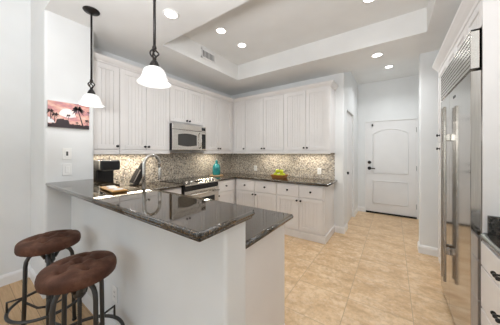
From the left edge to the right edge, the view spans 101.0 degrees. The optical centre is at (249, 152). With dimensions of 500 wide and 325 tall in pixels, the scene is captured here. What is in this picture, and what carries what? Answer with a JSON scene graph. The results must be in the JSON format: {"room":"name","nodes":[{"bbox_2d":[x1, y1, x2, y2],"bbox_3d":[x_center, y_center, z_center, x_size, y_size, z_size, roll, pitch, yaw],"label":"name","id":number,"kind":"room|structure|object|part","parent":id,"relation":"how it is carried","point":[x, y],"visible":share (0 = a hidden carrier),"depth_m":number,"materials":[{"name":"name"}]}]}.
{"room":"kitchen","nodes":[
{"label":"kitchen","id":0,"kind":"room"},
{"bbox_2d":[0,0,30,275],"bbox_3d":[-4.061,-0.300,0.094,0.144,3.350,5.520,0,0,35],"label":"wall","id":1,"kind":"structure","parent":0,"point":[15,15],"depth_m":2.20,"materials":[{"name":"paint"}]},
{"bbox_2d":[0,266,45,298],"bbox_3d":[-3.698,1.319,-0.050,0.616,0.112,5.678,0,0,35],"label":"baseboard","id":2,"kind":"structure","parent":1,"relation":"attached to","point":[14,276],"depth_m":2.18,"materials":[{"name":"paint"}]},
{"bbox_2d":[71,196,244,324],"bbox_3d":[-0.928,0.852,1.583,2.110,1.047,0.160,0,0,35],"label":"wall","id":3,"kind":"structure","parent":0,"point":[161,276],"depth_m":1.19,"materials":[{"name":"paint"}]},
{"bbox_2d":[82,292,117,324],"bbox_3d":[-0.915,1.319,1.563,2.094,0.112,0.170,0,0,35],"label":"baseboard","id":4,"kind":"structure","parent":3,"relation":"attached to","point":[87,300],"depth_m":1.77,"materials":[{"name":"paint"}]},
{"bbox_2d":[113,284,117,302],"bbox_3d":[-1.005,1.050,1.533,0.072,0.116,0.008,0,0,35],"label":"power outlet","id":5,"kind":"object","parent":3,"relation":"attached to","point":[115,289],"visible":1,"depth_m":1.52,"materials":[{"name":"white plastic"}]},
{"bbox_2d":[46,179,254,241],"bbox_3d":[-0.957,0.308,1.495,2.148,0.040,0.369,0,0,35],"label":"countertop","id":6,"kind":"structure","parent":3,"relation":"on","point":[198,220],"depth_m":1.08,"materials":[{"name":"brown stone"}]},
{"bbox_2d":[100,185,127,192],"bbox_3d":[-1.050,0.280,1.582,0.310,0.016,0.100,0,0,41],"label":"wooden tray","id":7,"kind":"object","parent":6,"relation":"on","point":[103,187],"visible":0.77,"depth_m":1.52,"materials":[{"name":"brown wood"}]},
{"bbox_2d":[93,47,230,152],"bbox_3d":[-1.362,0.007,3.796,0.230,2.735,2.920,0,0,35],"label":"wall","id":8,"kind":"structure","parent":0,"point":[96,50],"depth_m":3.57,"materials":[{"name":"paint"}]},
{"bbox_2d":[93,60,118,154],"bbox_3d":[-1.855,-0.527,2.557,0.373,1.096,0.303,0,0,35],"label":"upper cabinet","id":9,"kind":"object","parent":8,"relation":"attached to","point":[105,76],"visible":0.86,"depth_m":2.48,"materials":[{"name":"paint"}]},
{"bbox_3d":[-1.743,-0.006,2.479,0.044,0.054,0.301,0,0,35],"label":"light rail","id":10,"kind":"part","parent":9,"relation":"part of","materials":[{"name":"paint"}]},
{"bbox_2d":[119,68,169,153],"bbox_3d":[-1.565,-0.527,2.974,0.373,1.096,0.711,0,0,35],"label":"upper cabinet","id":11,"kind":"object","parent":8,"relation":"attached to","point":[143,111],"visible":0.75,"depth_m":2.83,"materials":[{"name":"paint"}]},
{"bbox_3d":[-1.550,-0.552,2.742,0.020,1.021,0.336,0,0,35],"label":"door","id":12,"kind":"part","parent":11,"relation":"part of","materials":[{"name":"paint"}]},
{"bbox_3d":[-1.453,-0.006,2.897,0.044,0.054,0.709,0,0,35],"label":"light rail","id":13,"kind":"part","parent":11,"relation":"part of","materials":[{"name":"paint"}]},
{"bbox_3d":[-1.349,-0.552,3.032,0.020,1.021,0.359,0,0,35],"label":"door","id":14,"kind":"part","parent":11,"relation":"part of","materials":[{"name":"paint"}]},
{"bbox_2d":[93,52,337,102],"bbox_3d":[-0.287,-1.112,3.042,2.392,0.074,2.889,0,0,35],"label":"crown molding","id":15,"kind":"structure","parent":11,"relation":"attached to","point":[96,56],"depth_m":3.44,"materials":[{"name":"paint"}]},
{"bbox_2d":[93,153,230,184],"bbox_3d":[-1.270,0.235,3.719,0.008,0.462,2.881,0,0,35],"label":"backsplash","id":16,"kind":"structure","parent":8,"relation":"attached to","point":[173,165],"depth_m":3.55,"materials":[{"name":"tile"}]},
{"bbox_2d":[169,85,202,126],"bbox_3d":[-1.168,-0.770,3.555,0.363,0.610,0.691,0,0,35],"label":"upper cabinet","id":17,"kind":"object","parent":8,"relation":"attached to","point":[185,105],"visible":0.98,"depth_m":3.43,"materials":[{"name":"paint"}]},
{"bbox_3d":[-1.150,-0.778,3.335,0.020,0.570,0.335,0,0,35],"label":"door","id":18,"kind":"part","parent":17,"relation":"part of","materials":[{"name":"paint"}]},
{"bbox_2d":[169,123,205,150],"bbox_3d":[-1.126,-0.248,3.524,0.446,0.417,0.682,0,0,35],"label":"microwave","id":19,"kind":"object","parent":17,"relation":"attached to","point":[183,137],"visible":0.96,"depth_m":3.37,"materials":[{"name":"silver metal"}]},
{"bbox_3d":[-1.025,-0.204,3.384,0.022,0.322,0.567,0,0,35],"label":"door","id":20,"kind":"part","parent":19,"relation":"part of","materials":[{"name":"metal"}]},
{"bbox_3d":[-0.995,-0.413,3.433,0.016,0.087,0.682,0,0,35],"label":"vent panel","id":21,"kind":"part","parent":19,"relation":"part of","materials":[{"name":"metal"}]},
{"bbox_3d":[-0.956,-0.778,3.615,0.020,0.570,0.334,0,0,35],"label":"door","id":22,"kind":"part","parent":17,"relation":"part of","materials":[{"name":"paint"}]},
{"bbox_2d":[192,94,232,153],"bbox_3d":[-0.721,-0.527,4.189,0.373,1.096,0.856,0,0,35],"label":"upper cabinet","id":23,"kind":"object","parent":8,"relation":"attached to","point":[217,113],"visible":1,"depth_m":4.04,"materials":[{"name":"paint"}]},
{"bbox_3d":[-0.732,-0.552,3.919,0.020,1.021,0.376,0,0,35],"label":"door","id":24,"kind":"part","parent":23,"relation":"part of","materials":[{"name":"paint"}]},
{"bbox_3d":[-0.616,-0.006,4.101,0.044,0.054,0.830,0,0,35],"label":"light rail","id":25,"kind":"part","parent":23,"relation":"part of","materials":[{"name":"paint"}]},
{"bbox_3d":[-0.510,-0.552,4.239,0.020,1.021,0.391,0,0,35],"label":"door","id":26,"kind":"part","parent":23,"relation":"part of","materials":[{"name":"paint"}]},
{"bbox_2d":[0,211,454,324],"bbox_3d":[-0.773,1.425,0.903,4.700,0.100,10.600,0,0,35],"label":"floor","id":27,"kind":"structure","parent":0,"point":[374,272],"depth_m":2.17,"materials":[{"name":"tile"}]},
{"bbox_2d":[4,229,87,324],"bbox_3d":[-1.557,1.006,1.606,0.465,0.738,0.465,0,0,5],"label":"bar stool","id":28,"kind":"object","parent":27,"relation":"on","point":[47,245],"visible":0.8,"depth_m":1.51,"materials":[{"name":"leather"}]},
{"bbox_3d":[-1.623,1.056,1.550,0.142,0.615,0.025,0,0,-40],"label":"leg","id":29,"kind":"part","parent":28,"relation":"part of","materials":[{"name":"metal"}]},
{"bbox_3d":[-1.557,0.682,1.606,0.368,0.090,0.368,0,0,5],"label":"seat","id":30,"kind":"part","parent":28,"relation":"part of","materials":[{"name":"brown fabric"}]},
{"bbox_3d":[-1.502,1.056,1.540,0.025,0.615,0.142,0,0,-40],"label":"leg","id":31,"kind":"part","parent":28,"relation":"part of","materials":[{"name":"metal"}]},
{"bbox_3d":[-1.492,1.056,1.661,0.141,0.615,0.025,0,0,-40],"label":"leg","id":32,"kind":"part","parent":28,"relation":"part of","materials":[{"name":"metal"}]},
{"bbox_2d":[31,10,92,273],"bbox_3d":[-2.141,0.007,2.328,0.746,2.735,0.395,0,0,35],"label":"wall pier","id":33,"kind":"object","parent":27,"relation":"on","point":[60,46],"visible":0.63,"depth_m":2.08,"materials":[{"name":"paint"}]},
{"bbox_2d":[62,148,71,159],"bbox_3d":[-1.849,0.010,2.083,0.012,0.116,0.072,0,0,35],"label":"light switch","id":34,"kind":"object","parent":33,"relation":"attached to","point":[66,152],"visible":1,"depth_m":2.08,"materials":[{"name":"white plastic"}]},
{"bbox_2d":[62,164,71,174],"bbox_3d":[-1.849,0.170,2.085,0.010,0.116,0.072,0,0,35],"label":"light switch","id":35,"kind":"object","parent":33,"relation":"attached to","point":[66,168],"visible":1,"depth_m":2.08,"materials":[{"name":"white plastic"}]},
{"bbox_2d":[47,100,89,129],"bbox_3d":[-1.836,-0.375,2.092,0.025,0.256,0.340,0,0,35],"label":"picture","id":36,"kind":"object","parent":33,"relation":"attached to","point":[59,114],"visible":0.99,"depth_m":2.07,"materials":[{"name":"multicoloured"}]},
{"bbox_2d":[34,250,124,324],"bbox_3d":[-1.011,1.006,1.223,0.465,0.738,0.465,0,0,-27],"label":"bar stool","id":37,"kind":"object","parent":27,"relation":"on","point":[72,274],"visible":1,"depth_m":1.17,"materials":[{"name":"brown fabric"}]},
{"bbox_3d":[-1.037,1.056,1.141,0.107,0.614,0.107,0,0,-27],"label":"leg","id":38,"kind":"part","parent":37,"relation":"part of","materials":[{"name":"metal"}]},
{"bbox_3d":[-1.093,1.056,1.249,0.142,0.615,0.025,0,0,18],"label":"leg","id":39,"kind":"part","parent":37,"relation":"part of","materials":[{"name":"metal"}]},
{"bbox_3d":[-1.011,0.682,1.223,0.368,0.090,0.368,0,0,-27],"label":"seat","id":40,"kind":"part","parent":37,"relation":"part of","materials":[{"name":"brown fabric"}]},
{"bbox_3d":[-1.011,0.969,1.223,0.020,0.473,0.020,0,0,-27],"label":"screw post","id":41,"kind":"part","parent":37,"relation":"part of","materials":[{"name":"metal"}]},
{"bbox_3d":[-0.929,1.056,1.196,0.142,0.615,0.025,0,0,18],"label":"leg","id":42,"kind":"part","parent":37,"relation":"part of","materials":[{"name":"metal"}]},
{"bbox_3d":[-0.985,1.056,1.304,0.025,0.615,0.142,0,0,18],"label":"leg","id":43,"kind":"part","parent":37,"relation":"part of","materials":[{"name":"metal"}]},
{"bbox_2d":[162,187,180,193],"bbox_3d":[-1.364,0.942,3.027,0.642,0.866,0.435,0,0,35],"label":"base cabinet","id":44,"kind":"object","parent":27,"relation":"on","point":[174,190],"visible":0.03,"depth_m":2.95,"materials":[{"name":"paint"}]},
{"bbox_2d":[162,177,219,200],"bbox_3d":[-0.988,0.891,3.468,0.736,0.928,0.696,0,0,35],"label":"range","id":45,"kind":"object","parent":27,"relation":"on","point":[208,188],"visible":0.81,"depth_m":3.33,"materials":[{"name":"silver metal"}]},
{"bbox_2d":[162,177,204,183],"bbox_3d":[-1.065,0.475,3.521,0.548,0.028,0.696,0,0,35],"label":"cooktop","id":46,"kind":"object","parent":45,"relation":"in","point":[180,180],"depth_m":3.42,"materials":[{"name":"silver glass"}]},
{"bbox_3d":[-0.792,0.466,3.332,0.114,0.058,0.696,0,0,35],"label":"control panel","id":47,"kind":"part","parent":45,"relation":"part of","materials":[{"name":"metal"}]},
{"bbox_3d":[-0.755,0.855,3.306,0.034,0.560,0.688,0,0,35],"label":"oven door","id":48,"kind":"part","parent":45,"relation":"part of","materials":[{"name":"metal"}]},
{"bbox_3d":[-0.713,0.630,3.277,0.068,0.026,0.596,0,0,35],"label":"handle","id":49,"kind":"part","parent":45,"relation":"part of","materials":[{"name":"metal"}]},
{"bbox_2d":[218,178,235,203],"bbox_3d":[-0.507,0.942,4.260,0.642,0.866,1.127,0,0,35],"label":"base cabinet","id":50,"kind":"object","parent":27,"relation":"on","point":[227,192],"visible":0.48,"depth_m":3.90,"materials":[{"name":"paint"}]},
{"bbox_3d":[-0.457,0.615,3.843,0.020,0.190,0.470,0,0,35],"label":"drawer","id":51,"kind":"part","parent":50,"relation":"part of","materials":[{"name":"paint"}]},
{"bbox_3d":[-0.457,0.982,3.843,0.020,0.517,0.470,0,0,35],"label":"door","id":52,"kind":"part","parent":50,"relation":"part of","materials":[{"name":"paint"}]},
{"bbox_2d":[197,172,336,186],"bbox_3d":[0.206,0.486,3.760,2.384,0.038,1.148,0,0,35],"label":"countertop","id":53,"kind":"structure","parent":50,"relation":"on","point":[226,176],"depth_m":3.73,"materials":[{"name":"brown stone"}]},
{"bbox_2d":[271,174,287,178],"bbox_3d":[0.547,0.437,3.845,0.264,0.058,0.224,0,0,35],"label":"fruit bowl","id":54,"kind":"object","parent":53,"relation":"on","point":[272,175],"visible":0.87,"depth_m":3.77,"materials":[{"name":"brown wood"}]},
{"bbox_3d":[-0.682,0.457,4.188,0.280,0.018,0.280,0,0,35],"label":"round board","id":55,"kind":"object","parent":53,"relation":"on","visible":0},
{"bbox_2d":[212,160,219,174],"bbox_3d":[-0.682,0.297,4.188,0.160,0.302,0.160,0,0,35],"label":"glass bottle","id":56,"kind":"object","parent":55,"relation":"on","point":[216,167],"visible":0.99,"depth_m":4.13,"materials":[{"name":"teal glass"}]},
{"bbox_2d":[236,179,276,210],"bbox_3d":[0.250,0.942,4.037,0.902,0.866,0.642,0,0,35],"label":"base cabinet","id":57,"kind":"object","parent":27,"relation":"on","point":[252,193],"visible":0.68,"depth_m":3.78,"materials":[{"name":"paint"}]},
{"bbox_3d":[-0.090,0.615,3.934,0.422,0.190,0.020,0,0,35],"label":"drawer","id":58,"kind":"part","parent":57,"relation":"part of","materials":[{"name":"paint"}]},
{"bbox_3d":[-0.090,0.982,3.934,0.422,0.517,0.020,0,0,35],"label":"door","id":59,"kind":"part","parent":57,"relation":"part of","materials":[{"name":"paint"}]},
{"bbox_3d":[0.271,0.615,3.683,0.440,0.190,0.020,0,0,35],"label":"drawer","id":60,"kind":"part","parent":57,"relation":"part of","materials":[{"name":"paint"}]},
{"bbox_3d":[0.271,0.982,3.683,0.440,0.517,0.020,0,0,35],"label":"door","id":61,"kind":"part","parent":57,"relation":"part of","materials":[{"name":"paint"}]},
{"bbox_2d":[245,225,284,324],"bbox_3d":[-0.107,0.942,1.472,0.543,0.866,0.589,0,0,35],"label":"base cabinet","id":62,"kind":"object","parent":27,"relation":"on","point":[264,259],"visible":0.41,"depth_m":1.29,"materials":[{"name":"paint"}]},
{"bbox_2d":[126,181,292,248],"bbox_3d":[-0.762,0.486,2.224,2.548,0.038,1.096,0,0,35],"label":"countertop","id":63,"kind":"structure","parent":62,"relation":"on","point":[263,222],"depth_m":1.49,"materials":[{"name":"brown stone"}]},
{"bbox_2d":[93,160,119,182],"bbox_3d":[-1.810,0.277,2.555,0.430,0.379,0.210,0,0,35],"label":"coffee maker","id":64,"kind":"object","parent":63,"relation":"on","point":[103,170],"visible":0.48,"depth_m":2.47,"materials":[{"name":"black plastic"}]},
{"bbox_2d":[129,168,141,185],"bbox_3d":[-1.618,0.347,2.962,0.102,0.237,0.180,0,0,35],"label":"knife block","id":65,"kind":"object","parent":63,"relation":"on","point":[136,178],"visible":0.88,"depth_m":2.93,"materials":[{"name":"black plastic"}]},
{"bbox_2d":[142,154,161,188],"bbox_3d":[-0.842,0.239,1.806,0.131,0.456,0.191,0,0,35],"label":"faucet","id":66,"kind":"object","parent":63,"relation":"on","point":[149,155],"visible":0.64,"depth_m":1.78,"materials":[{"name":"silver metal"}]},
{"bbox_2d":[277,182,334,243],"bbox_3d":[0.957,0.942,3.546,0.815,0.866,0.642,0,0,35],"label":"base cabinet","id":67,"kind":"object","parent":27,"relation":"on","point":[311,207],"visible":0.96,"depth_m":3.28,"materials":[{"name":"paint"}]},
{"bbox_3d":[0.629,0.615,3.434,0.386,0.190,0.020,0,0,35],"label":"drawer","id":68,"kind":"part","parent":67,"relation":"part of","materials":[{"name":"paint"}]},
{"bbox_3d":[0.629,0.982,3.434,0.386,0.517,0.020,0,0,35],"label":"door","id":69,"kind":"part","parent":67,"relation":"part of","materials":[{"name":"paint"}]},
{"bbox_3d":[0.949,0.615,3.212,0.372,0.190,0.020,0,0,35],"label":"drawer","id":70,"kind":"part","parent":67,"relation":"part of","materials":[{"name":"paint"}]},
{"bbox_3d":[0.949,0.982,3.212,0.372,0.517,0.020,0,0,35],"label":"door","id":71,"kind":"part","parent":67,"relation":"part of","materials":[{"name":"paint"}]},
{"bbox_2d":[436,59,446,270],"bbox_3d":[2.312,0.203,2.049,0.659,2.345,0.496,0,0,35],"label":"pantry cabinet","id":72,"kind":"object","parent":27,"relation":"on","point":[444,66],"visible":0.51,"depth_m":2.36,"materials":[{"name":"paint"}]},
{"bbox_3d":[2.075,0.570,2.211,0.020,1.370,0.470,0,0,35],"label":"door","id":73,"kind":"part","parent":72,"relation":"part of","materials":[{"name":"paint"}]},
{"bbox_3d":[2.075,-0.525,2.211,0.020,0.800,0.470,0,0,35],"label":"door","id":74,"kind":"part","parent":72,"relation":"part of","materials":[{"name":"paint"}]},
{"bbox_2d":[432,0,479,72],"bbox_3d":[1.966,-0.990,1.562,0.671,0.110,1.810,0,0,35],"label":"crown molding","id":75,"kind":"structure","parent":72,"relation":"attached to","point":[466,8],"depth_m":1.65,"materials":[{"name":"paint"}]},
{"bbox_2d":[441,28,481,324],"bbox_3d":[1.860,0.316,1.468,0.701,2.118,0.955,0,0,35],"label":"refrigerator","id":76,"kind":"object","parent":27,"relation":"on","point":[461,81],"visible":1,"depth_m":1.38,"materials":[{"name":"silver metal"}]},
{"bbox_3d":[1.794,0.404,1.866,0.047,1.793,0.378,0,0,35],"label":"door","id":77,"kind":"part","parent":76,"relation":"part of","materials":[{"name":"metal"}]},
{"bbox_3d":[1.671,0.343,1.770,0.046,1.445,0.028,0,0,35],"label":"handle","id":78,"kind":"part","parent":76,"relation":"part of","materials":[{"name":"metal"}]},
{"bbox_3d":[1.623,0.343,1.701,0.046,1.445,0.028,0,0,35],"label":"handle","id":79,"kind":"part","parent":76,"relation":"part of","materials":[{"name":"metal"}]},
{"bbox_3d":[1.520,0.404,1.472,0.047,1.793,0.573,0,0,35],"label":"door","id":80,"kind":"part","parent":76,"relation":"part of","materials":[{"name":"metal"}]},
{"bbox_2d":[481,241,499,324],"bbox_3d":[1.426,0.941,0.785,0.672,0.868,0.618,0,0,35],"label":"base cabinet","id":81,"kind":"object","parent":27,"relation":"on","point":[490,260],"visible":0.99,"depth_m":1.10,"materials":[{"name":"paint"}]},
{"bbox_3d":[1.186,1.080,0.952,0.019,0.350,0.608,0,0,35],"label":"drawer","id":82,"kind":"part","parent":81,"relation":"part of","materials":[{"name":"paint"}]},
{"bbox_2d":[480,215,499,255],"bbox_3d":[1.427,0.434,0.763,0.643,0.142,0.660,0,0,35],"label":"countertop","id":83,"kind":"structure","parent":81,"relation":"on","point":[491,238],"depth_m":1.16,"materials":[{"name":"black stone"}]},
{"bbox_3d":[1.186,0.584,0.952,0.019,0.133,0.608,0,0,35],"label":"drawer","id":84,"kind":"part","parent":81,"relation":"part of","materials":[{"name":"paint"}]},
{"bbox_3d":[1.168,0.777,0.972,0.035,0.020,0.076,0,0,35],"label":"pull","id":85,"kind":"part","parent":81,"relation":"part of","materials":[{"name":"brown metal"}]},
{"bbox_3d":[1.168,0.584,0.972,0.035,0.020,0.076,0,0,35],"label":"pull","id":86,"kind":"part","parent":81,"relation":"part of","materials":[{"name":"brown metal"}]},
{"bbox_2d":[482,0,499,265],"bbox_3d":[1.627,0.225,1.035,0.627,2.300,0.014,0,0,35],"label":"cabinet surround","id":87,"kind":"object","parent":27,"relation":"on","point":[490,9],"visible":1,"depth_m":1.19,"materials":[{"name":"paint"}]},
{"bbox_2d":[31,0,461,95],"bbox_3d":[0.275,-1.742,2.410,4.700,0.765,3.288,0,0,35],"label":"ceiling","id":88,"kind":"structure","parent":0,"point":[122,28],"depth_m":2.62,"materials":[{"name":"paint"}]},
{"bbox_2d":[77,6,104,107],"bbox_3d":[-1.516,-0.903,1.971,0.214,0.914,0.214,0,0,35],"label":"pendant light","id":89,"kind":"object","parent":88,"relation":"hanging from","point":[90,99],"visible":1,"depth_m":1.96,"materials":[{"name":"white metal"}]},
{"bbox_3d":[-1.516,-0.505,1.971,0.214,0.107,0.214,0,0,35],"label":"lamp shade","id":90,"kind":"part","parent":89,"relation":"part of","materials":[{"name":"white glass"}]},
{"bbox_3d":[-1.516,-1.008,1.971,0.017,0.643,0.017,0,0,35],"label":"rod","id":91,"kind":"part","parent":89,"relation":"part of","materials":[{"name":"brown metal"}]},
{"bbox_2d":[136,0,171,88],"bbox_3d":[-0.627,-0.903,1.353,0.214,0.914,0.214,0,0,35],"label":"pendant light","id":92,"kind":"object","parent":88,"relation":"hanging from","point":[153,75],"visible":1,"depth_m":1.34,"materials":[{"name":"white glass"}]},
{"bbox_3d":[-0.627,-0.505,1.353,0.214,0.107,0.214,0,0,35],"label":"lamp shade","id":93,"kind":"part","parent":92,"relation":"part of","materials":[{"name":"white glass"}]},
{"bbox_3d":[-0.627,-1.008,1.353,0.017,0.643,0.017,0,0,35],"label":"rod","id":94,"kind":"part","parent":92,"relation":"part of","materials":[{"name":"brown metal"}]},
{"bbox_3d":[-0.627,-0.498,1.353,0.052,0.104,0.052,0,0,35],"label":"bulb","id":95,"kind":"part","parent":92,"relation":"part of","materials":[{"name":"white glass"}]},
{"bbox_2d":[163,9,178,18],"bbox_3d":[-0.774,-1.355,2.020,0.152,0.008,0.152,0,0,35],"label":"recessed light","id":96,"kind":"object","parent":88,"relation":"in","point":[169,13],"visible":1,"depth_m":2.02,"materials":[{"name":"white plastic"}]},
{"bbox_2d":[201,47,214,63],"bbox_3d":[-0.653,-1.520,3.237,0.009,0.140,0.300,0,0,35],"label":"ceiling vent","id":97,"kind":"object","parent":88,"relation":"in","point":[205,54],"visible":1,"depth_m":3.23,"materials":[{"name":"metal"}]},
{"bbox_2d":[371,52,382,57],"bbox_3d":[1.766,-1.355,2.865,0.152,0.008,0.152,0,0,35],"label":"recessed light","id":98,"kind":"object","parent":88,"relation":"in","point":[375,55],"visible":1,"depth_m":2.87,"materials":[{"name":"white"}]},
{"bbox_2d":[231,72,344,226],"bbox_3d":[0.513,-0.130,4.320,2.712,3.010,0.120,0,0,35],"label":"wall","id":99,"kind":"structure","parent":0,"point":[339,186],"depth_m":3.54,"materials":[{"name":"paint"}]},
{"bbox_2d":[233,101,245,153],"bbox_3d":[-0.149,-0.527,4.479,0.333,1.096,0.373,0,0,35],"label":"upper cabinet","id":100,"kind":"object","parent":99,"relation":"attached to","point":[239,108],"visible":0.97,"depth_m":4.35,"materials":[{"name":"paint"}]},
{"bbox_3d":[-0.227,-0.006,4.366,0.330,0.054,0.044,0,0,35],"label":"light rail","id":101,"kind":"part","parent":100,"relation":"part of","materials":[{"name":"paint"}]},
{"bbox_2d":[245,94,283,153],"bbox_3d":[0.348,-0.527,4.133,0.874,1.096,0.373,0,0,35],"label":"upper cabinet","id":102,"kind":"object","parent":99,"relation":"attached to","point":[264,116],"visible":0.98,"depth_m":3.98,"materials":[{"name":"paint"}]},
{"bbox_3d":[0.087,-0.552,4.138,0.425,1.021,0.020,0,0,35],"label":"door","id":103,"kind":"part","parent":102,"relation":"part of","materials":[{"name":"paint"}]},
{"bbox_3d":[0.270,-0.006,4.021,0.872,0.054,0.044,0,0,35],"label":"light rail","id":104,"kind":"part","parent":102,"relation":"part of","materials":[{"name":"paint"}]},
{"bbox_3d":[0.440,-0.552,3.893,0.422,1.021,0.020,0,0,35],"label":"door","id":105,"kind":"part","parent":102,"relation":"part of","materials":[{"name":"paint"}]},
{"bbox_2d":[231,153,334,179],"bbox_3d":[0.510,0.235,4.242,2.334,0.462,0.008,0,0,35],"label":"backsplash","id":106,"kind":"structure","parent":99,"relation":"attached to","point":[294,165],"depth_m":4.07,"materials":[{"name":"tile"}]},
{"bbox_2d":[284,86,334,153],"bbox_3d":[1.038,-0.527,3.651,0.806,1.096,0.377,0,0,35],"label":"upper cabinet","id":107,"kind":"object","parent":99,"relation":"attached to","point":[309,115],"visible":1,"depth_m":3.49,"materials":[{"name":"paint"}]},
{"bbox_3d":[0.795,-0.552,3.642,0.388,1.021,0.020,0,0,35],"label":"door","id":108,"kind":"part","parent":107,"relation":"part of","materials":[{"name":"paint"}]},
{"bbox_3d":[0.959,-0.006,3.537,0.804,0.054,0.044,0,0,35],"label":"light rail","id":109,"kind":"part","parent":107,"relation":"part of","materials":[{"name":"paint"}]},
{"bbox_3d":[1.117,-0.552,3.418,0.384,1.021,0.020,0,0,35],"label":"door","id":110,"kind":"part","parent":107,"relation":"part of","materials":[{"name":"paint"}]},
{"bbox_2d":[183,0,427,64],"bbox_3d":[0.444,-1.685,2.460,2.800,0.100,1.629,0,0,35],"label":"ceiling","id":111,"kind":"structure","parent":0,"point":[267,27],"depth_m":2.59,"materials":[{"name":"paint"}]},
{"bbox_2d":[215,27,226,33],"bbox_3d":[-0.388,-1.630,2.757,0.152,0.008,0.152,0,0,35],"label":"recessed light","id":112,"kind":"object","parent":111,"relation":"in","point":[220,30],"visible":1,"depth_m":2.75,"materials":[{"name":"white"}]},
{"bbox_2d":[237,43,246,47],"bbox_3d":[-0.123,-1.630,3.130,0.152,0.008,0.152,0,0,35],"label":"recessed light","id":113,"kind":"object","parent":111,"relation":"in","point":[240,45],"visible":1,"depth_m":3.14,"materials":[{"name":"white"}]},
{"bbox_2d":[362,0,374,3],"bbox_3d":[1.267,-1.630,2.176,0.152,0.008,0.152,0,0,35],"label":"recessed light","id":114,"kind":"object","parent":111,"relation":"in","point":[363,1],"visible":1,"depth_m":2.22,"materials":[{"name":"white"}]},
{"bbox_2d":[345,71,357,224],"bbox_3d":[2.092,-0.115,4.331,0.132,2.980,1.700,0,0,35],"label":"wall","id":115,"kind":"structure","parent":0,"point":[351,86],"depth_m":4.41,"materials":[{"name":"paint"}]},
{"bbox_2d":[335,223,347,233],"bbox_3d":[1.617,1.319,3.646,0.158,0.112,0.302,0,0,35],"label":"baseboard","id":116,"kind":"structure","parent":115,"relation":"attached to","point":[338,229],"depth_m":3.53,"materials":[{"name":"paint"}]},
{"bbox_2d":[347,112,351,222],"bbox_3d":[1.966,0.292,4.084,0.097,2.145,0.800,0,0,35],"label":"door","id":117,"kind":"structure","parent":115,"relation":"in","point":[349,117],"depth_m":4.14,"materials":[{"name":"paint"}]},
{"bbox_2d":[354,206,364,216],"bbox_3d":[2.454,1.319,4.598,0.158,0.112,0.588,0,0,35],"label":"baseboard","id":118,"kind":"structure","parent":115,"relation":"attached to","point":[359,208],"depth_m":4.81,"materials":[{"name":"paint"}]},
{"bbox_2d":[351,57,418,84],"bbox_3d":[2.225,-1.665,4.165,2.700,0.120,1.820,0,0,35],"label":"ceiling","id":119,"kind":"structure","parent":0,"point":[409,67],"depth_m":4.12,"materials":[{"name":"paint"}]},
{"bbox_2d":[358,75,418,218],"bbox_3d":[3.126,-0.115,4.568,1.320,2.980,0.130,0,0,35],"label":"wall","id":120,"kind":"structure","parent":0,"point":[398,98],"depth_m":4.59,"materials":[{"name":"paint"}]},
{"bbox_2d":[366,119,416,218],"bbox_3d":[3.078,0.335,4.528,0.932,2.081,0.111,0,0,35],"label":"door","id":121,"kind":"structure","parent":120,"relation":"in","point":[391,146],"depth_m":4.50,"materials":[{"name":"paint"}]},
{"bbox_2d":[365,118,417,218],"bbox_3d":[3.087,0.327,4.550,0.955,2.097,0.064,0,0,35],"label":"trim","id":122,"kind":"structure","parent":120,"relation":"attached to","point":[407,118],"depth_m":4.43,"materials":[{"name":"paint"}]},
{"bbox_2d":[419,50,439,247],"bbox_3d":[2.744,0.007,2.635,0.901,2.735,0.140,0,0,35],"label":"wall","id":123,"kind":"structure","parent":0,"point":[428,77],"depth_m":2.78,"materials":[{"name":"paint"}]},
{"bbox_2d":[417,241,437,256],"bbox_3d":[2.656,1.319,2.696,0.715,0.112,0.168,0,0,35],"label":"baseboard","id":124,"kind":"object","parent":123,"relation":"attached to","point":[423,249],"visible":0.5,"depth_m":2.78,"materials":[{"name":"paint"}]},
{"bbox_3d":[0.546,-0.300,-1.195,0.140,3.350,8.660,0,0,35],"label":"wall","id":125,"kind":"structure","parent":0,"visible":0},
{"bbox_2d":[447,0,481,66],"bbox_3d":[1.908,-0.860,1.438,0.627,0.221,0.964,0,0,35],"label":"upper cabinet","id":126,"kind":"object","parent":125,"relation":"attached to","point":[475,21],"visible":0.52,"depth_m":1.42,"materials":[{"name":"paint"}]},
{"bbox_3d":[1.843,-0.841,1.877,0.020,0.168,0.313,0,0,35],"label":"door","id":127,"kind":"part","parent":126,"relation":"part of","materials":[{"name":"paint"}]},
{"bbox_3d":[1.659,-0.841,1.613,0.020,0.168,0.313,0,0,35],"label":"door","id":128,"kind":"part","parent":126,"relation":"part of","materials":[{"name":"paint"}]},
{"bbox_3d":[1.476,-0.841,1.349,0.020,0.168,0.313,0,0,35],"label":"door","id":129,"kind":"part","parent":126,"relation":"part of","materials":[{"name":"paint"}]}
]}

